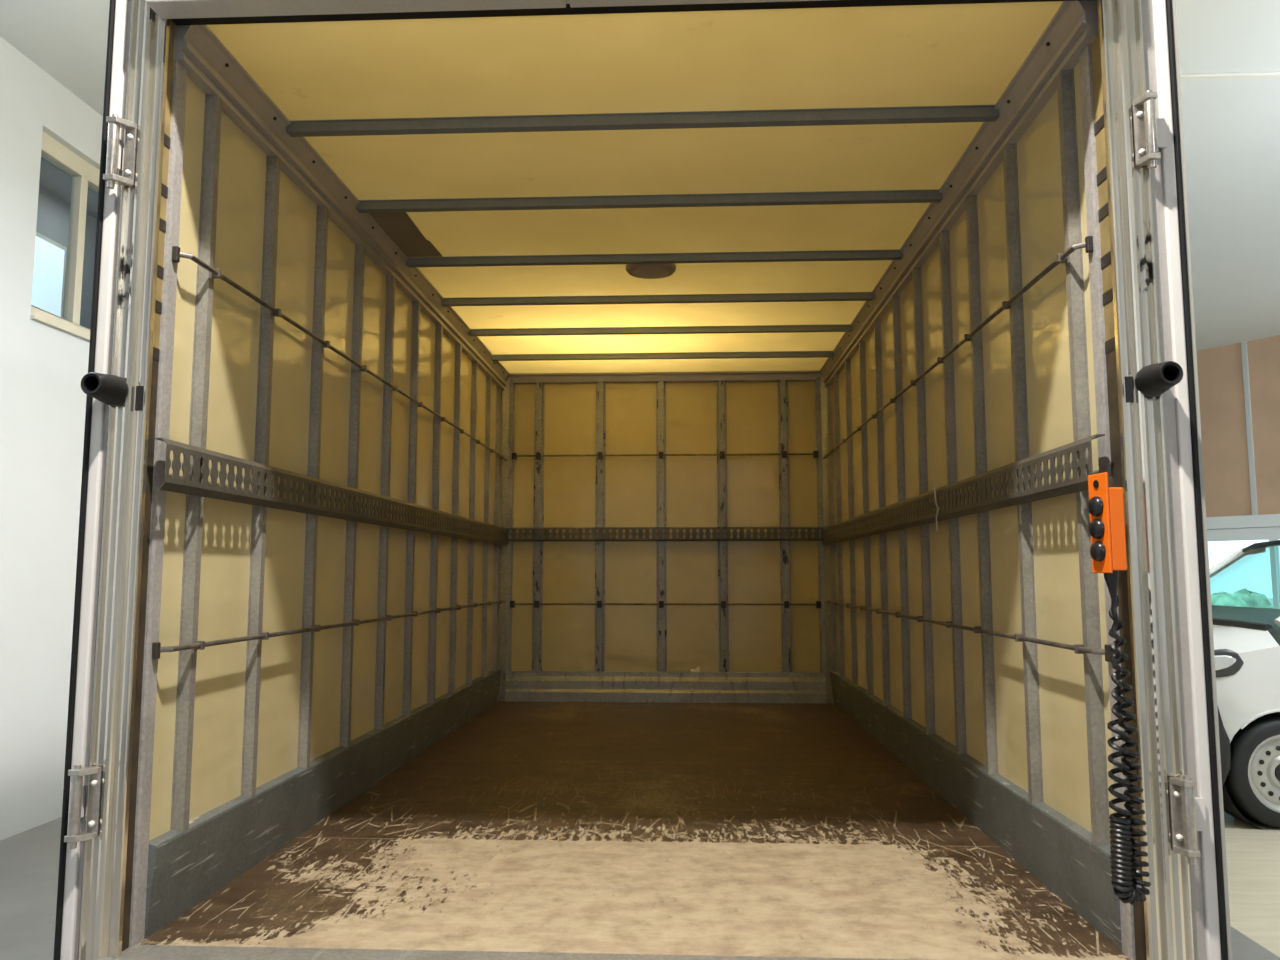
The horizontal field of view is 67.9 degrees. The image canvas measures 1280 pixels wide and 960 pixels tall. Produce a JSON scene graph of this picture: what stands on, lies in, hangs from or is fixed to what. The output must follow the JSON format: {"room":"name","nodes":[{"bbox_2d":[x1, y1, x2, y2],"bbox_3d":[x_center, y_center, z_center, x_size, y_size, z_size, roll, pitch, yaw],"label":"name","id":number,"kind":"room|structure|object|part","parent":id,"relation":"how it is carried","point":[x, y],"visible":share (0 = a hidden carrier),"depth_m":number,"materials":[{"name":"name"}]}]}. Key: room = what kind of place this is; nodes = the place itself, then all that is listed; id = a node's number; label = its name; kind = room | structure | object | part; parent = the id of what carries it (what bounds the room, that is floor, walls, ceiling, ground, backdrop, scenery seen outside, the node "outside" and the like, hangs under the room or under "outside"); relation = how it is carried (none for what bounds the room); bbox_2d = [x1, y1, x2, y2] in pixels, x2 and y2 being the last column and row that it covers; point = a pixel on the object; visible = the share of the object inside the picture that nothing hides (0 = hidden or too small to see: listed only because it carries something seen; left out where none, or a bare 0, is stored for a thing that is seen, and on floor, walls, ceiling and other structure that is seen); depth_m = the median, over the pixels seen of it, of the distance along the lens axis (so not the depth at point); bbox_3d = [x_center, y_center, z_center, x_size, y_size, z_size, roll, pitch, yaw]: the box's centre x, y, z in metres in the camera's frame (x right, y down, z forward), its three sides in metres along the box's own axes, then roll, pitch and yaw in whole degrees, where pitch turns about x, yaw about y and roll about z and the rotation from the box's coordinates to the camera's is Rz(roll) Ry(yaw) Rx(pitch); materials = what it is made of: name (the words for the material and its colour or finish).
{"room":"vehicle garage","nodes":[
{"label":"vehicle garage","id":0,"kind":"room"},
{"bbox_2d":[0,36,102,840],"bbox_3d":[-3.802,-0.220,5.736,0.250,4.620,25.000,0,-6,3],"label":"wall","id":1,"kind":"structure","parent":0,"point":[43,367],"depth_m":5.75,"materials":[{"name":"paint"}]},
{"bbox_2d":[30,131,99,341],"bbox_3d":[-3.689,-1.505,6.553,0.150,1.220,1.532,0,-6,3],"label":"window","id":2,"kind":"structure","parent":1,"relation":"in","point":[85,175],"depth_m":6.25,"materials":[{"name":"beige wood"}]},
{"bbox_3d":[-3.664,-0.911,6.492,0.100,0.025,1.520,0,-6,3],"label":"sill","id":3,"kind":"part","parent":2,"relation":"part of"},
{"bbox_2d":[36,156,97,328],"bbox_3d":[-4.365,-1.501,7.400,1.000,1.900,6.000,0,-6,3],"label":"window pane","id":4,"kind":"structure","parent":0,"point":[55,184],"depth_m":7.77,"materials":[{"name":"glass"}]},
{"bbox_2d":[31,232,66,317],"bbox_3d":[-4.746,-1.452,7.393,0.040,1.000,0.760,0,-6,3],"label":"window","id":5,"kind":"structure","parent":4,"relation":"in","point":[50,256],"depth_m":7.59,"materials":[{"name":"blue"}]},
{"bbox_2d":[0,0,1279,350],"bbox_3d":[4.659,-2.618,5.575,17.190,0.120,25.000,0,-6,3],"label":"ceiling","id":6,"kind":"structure","parent":0,"point":[1231,127],"depth_m":6.51,"materials":[{"name":"white paint"}]},
{"bbox_2d":[1180,72,1279,79],"bbox_3d":[7.865,-2.534,5.716,10.800,0.020,0.050,0,-6,3],"label":"trim","id":7,"kind":"structure","parent":6,"relation":"attached to","point":[1248,75],"depth_m":5.90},
{"bbox_2d":[0,811,1279,959],"bbox_3d":[4.659,2.088,5.104,17.190,0.100,25.000,0,-6,3],"label":"floor","id":8,"kind":"structure","parent":0,"point":[29,859],"depth_m":4.62,"materials":[{"name":"grey concrete"}]},
{"bbox_2d":[53,0,1232,959],"bbox_3d":[0.109,0.483,5.128,2.619,3.100,6.140,0,-6,3],"label":"box truck","id":9,"kind":"object","parent":8,"relation":"on","point":[466,383],"visible":1,"depth_m":3.00,"materials":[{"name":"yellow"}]},
{"bbox_3d":[-1.286,0.056,2.875,0.028,2.600,1.195,0,-6,3],"label":"door","id":10,"kind":"part","parent":9,"relation":"part of","materials":[{"name":"white metal"}]},
{"bbox_3d":[-1.237,-0.013,2.279,0.094,2.680,0.024,0,-6,3],"label":"post","id":11,"kind":"part","parent":9,"relation":"part of","materials":[{"name":"grey metal"}]},
{"bbox_3d":[-1.111,0.226,4.568,0.030,2.500,4.520,0,-6,3],"label":"panel","id":12,"kind":"part","parent":9,"relation":"part of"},
{"bbox_3d":[-1.081,1.208,4.466,0.031,0.224,4.383,0,-6,3],"label":"kick plate","id":13,"kind":"part","parent":9,"relation":"part of","materials":[{"name":"metal"}]},
{"bbox_3d":[-1.049,0.183,4.508,0.036,0.126,4.480,0,-6,3],"label":"lashing rail","id":14,"kind":"part","parent":9,"relation":"part of","materials":[{"name":"metal"}]},
{"bbox_3d":[-1.067,0.634,4.508,0.043,0.018,4.413,0,-6,3],"label":"tie rod","id":15,"kind":"part","parent":9,"relation":"part of","materials":[{"name":"metal"}]},
{"bbox_3d":[-1.066,-0.917,4.660,0.062,0.120,4.460,0,-6,3],"label":"cove rail","id":16,"kind":"part","parent":9,"relation":"part of","materials":[{"name":"metal"}]},
{"bbox_3d":[-1.067,-0.358,4.607,0.043,0.018,4.413,0,-6,3],"label":"tie rod","id":17,"kind":"part","parent":9,"relation":"part of","materials":[{"name":"metal"}]},
{"bbox_3d":[-0.950,0.395,6.711,0.090,2.290,0.110,0,-6,3],"label":"corner post","id":18,"kind":"part","parent":9,"relation":"part of","materials":[{"name":"metal"}]},
{"bbox_3d":[-0.042,1.112,2.087,2.390,0.062,0.205,0,-6,3],"label":"sill","id":19,"kind":"part","parent":9,"relation":"part of","materials":[{"name":"metal"}]},
{"bbox_3d":[0.067,-0.983,4.623,2.390,0.004,4.540,0,-6,3],"label":"roof panel","id":20,"kind":"part","parent":9,"relation":"part of","materials":[{"name":"yellow plastic"}]},
{"bbox_2d":[626,263,675,278],"bbox_3d":[0.051,-0.984,4.447,0.235,0.028,0.235,3,-6,-25],"label":"ceiling lamp","id":21,"kind":"object","parent":9,"relation":"attached to","point":[645,271],"depth_m":4.41,"materials":[{"name":"plastic"}]},
{"bbox_3d":[0.169,0.865,6.618,2.160,0.013,0.013,0,-6,3],"label":"tie rod","id":22,"kind":"part","parent":9,"relation":"part of","materials":[{"name":"metal"}]},
{"bbox_3d":[0.169,-0.177,6.722,2.160,0.013,0.013,0,-6,3],"label":"tie rod","id":23,"kind":"part","parent":9,"relation":"part of","materials":[{"name":"metal"}]},
{"bbox_3d":[0.169,0.378,6.657,2.210,0.097,0.037,0,-6,3],"label":"lashing rail","id":24,"kind":"part","parent":9,"relation":"part of","materials":[{"name":"metal"}]},
{"bbox_3d":[0.172,0.463,6.722,2.330,2.456,0.030,0,-6,3],"label":"bulkhead panel","id":25,"kind":"part","parent":9,"relation":"part of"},
{"bbox_2d":[690,667,699,672],"bbox_3d":[0.381,1.310,6.574,0.066,0.041,0.032,-1,-6,13],"label":"scrap","id":26,"kind":"object","parent":9,"relation":"on","point":[697,669],"visible":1,"depth_m":6.57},
{"bbox_3d":[1.288,0.384,6.606,0.090,2.290,0.110,0,-6,3],"label":"corner post","id":27,"kind":"part","parent":9,"relation":"part of","materials":[{"name":"metal"}]},
{"bbox_2d":[934,481,938,530],"bbox_3d":[1.117,0.098,3.575,0.011,0.188,0.037,0,-6,3],"label":"string","id":28,"kind":"object","parent":9,"relation":"hanging from","point":[935,481],"visible":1,"depth_m":3.58,"materials":[{"name":"grey fabric"}]},
{"bbox_3d":[1.202,-0.367,4.519,0.043,0.018,4.378,0,-6,3],"label":"tie rod","id":29,"kind":"part","parent":9,"relation":"part of","materials":[{"name":"metal"}]},
{"bbox_3d":[1.199,-0.927,4.553,0.062,0.120,4.460,0,-6,3],"label":"cove rail","id":30,"kind":"part","parent":9,"relation":"part of","materials":[{"name":"metal"}]},
{"bbox_3d":[1.180,0.175,4.429,0.036,0.126,4.430,0,-6,3],"label":"lashing rail","id":31,"kind":"part","parent":9,"relation":"part of","materials":[{"name":"metal"}]},
{"bbox_3d":[1.202,0.625,4.419,0.043,0.018,4.378,0,-6,3],"label":"tie rod","id":32,"kind":"part","parent":9,"relation":"part of","materials":[{"name":"metal"}]},
{"bbox_3d":[1.246,0.215,4.457,0.030,2.500,4.520,0,-6,3],"label":"panel","id":33,"kind":"part","parent":9,"relation":"part of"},
{"bbox_3d":[1.216,1.199,4.376,0.031,0.224,4.348,0,-6,3],"label":"kick plate","id":34,"kind":"part","parent":9,"relation":"part of","materials":[{"name":"metal"}]},
{"bbox_2d":[1088,472,1150,905],"bbox_3d":[1.050,0.449,2.086,0.092,0.929,0.090,0,-6,3],"label":"remote","id":35,"kind":"object","parent":9,"relation":"hanging from","point":[1106,501],"visible":1,"depth_m":2.07,"materials":[{"name":"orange plastic"}]},
{"bbox_3d":[1.023,0.096,2.112,0.006,0.221,0.070,1,-6,-6],"label":"plate","id":36,"kind":"part","parent":35,"relation":"part of","materials":[{"name":"orange plastic"}]},
{"bbox_3d":[1.153,-0.025,2.167,0.094,2.680,0.024,0,-6,3],"label":"post","id":37,"kind":"part","parent":9,"relation":"part of","materials":[{"name":"grey metal"}]},
{"bbox_3d":[1.274,0.044,2.755,0.028,2.600,1.195,0,-6,3],"label":"door","id":38,"kind":"part","parent":9,"relation":"part of","materials":[{"name":"white metal"}]},
{"bbox_2d":[1209,540,1279,827],"bbox_3d":[5.241,1.286,6.595,4.360,1.867,2.240,0,-6,3],"label":"car","id":39,"kind":"object","parent":8,"relation":"on","point":[1246,639],"visible":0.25,"depth_m":5.76,"materials":[{"name":"white metal"}]},
{"bbox_2d":[1269,539,1279,608],"bbox_3d":[8.893,1.647,11.143,0.100,1.980,15.600,4,-7,-33],"label":"window","id":40,"kind":"structure","parent":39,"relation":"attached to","point":[1274,553],"depth_m":12.23,"materials":[{"name":"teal glass"}]},
{"bbox_2d":[1196,335,1279,540],"bbox_3d":[8.481,-0.589,12.002,0.180,2.640,18.850,4,-7,-33],"label":"wall","id":41,"kind":"structure","parent":0,"point":[1239,383],"depth_m":12.65,"materials":[{"name":"brown wood"}]},
{"bbox_3d":[7.701,-0.630,13.199,0.050,2.320,1.390,4,-7,-33],"label":"cladding panel","id":42,"kind":"part","parent":41,"relation":"part of","materials":[{"name":"brown wood"}]},
{"bbox_3d":[8.493,-0.751,11.990,0.050,2.320,1.390,4,-7,-33],"label":"cladding panel","id":43,"kind":"part","parent":41,"relation":"part of","materials":[{"name":"brown wood"}]},
{"label":"outside","id":44,"kind":"structure","parent":0,"visible":0},
{"bbox_3d":[30.333,4.393,27.301,62.000,0.050,82.000,0,-6,3],"label":"ground","id":45,"kind":"structure","parent":44,"visible":0},
{"bbox_2d":[1211,588,1272,608],"bbox_3d":[19.402,3.228,22.211,5.204,1.336,27.788,4,-7,-34],"label":"hedge","id":46,"kind":"object","parent":45,"relation":"on","point":[1243,597],"visible":0.06,"depth_m":26.01,"materials":[{"name":"green plant"}]}
]}

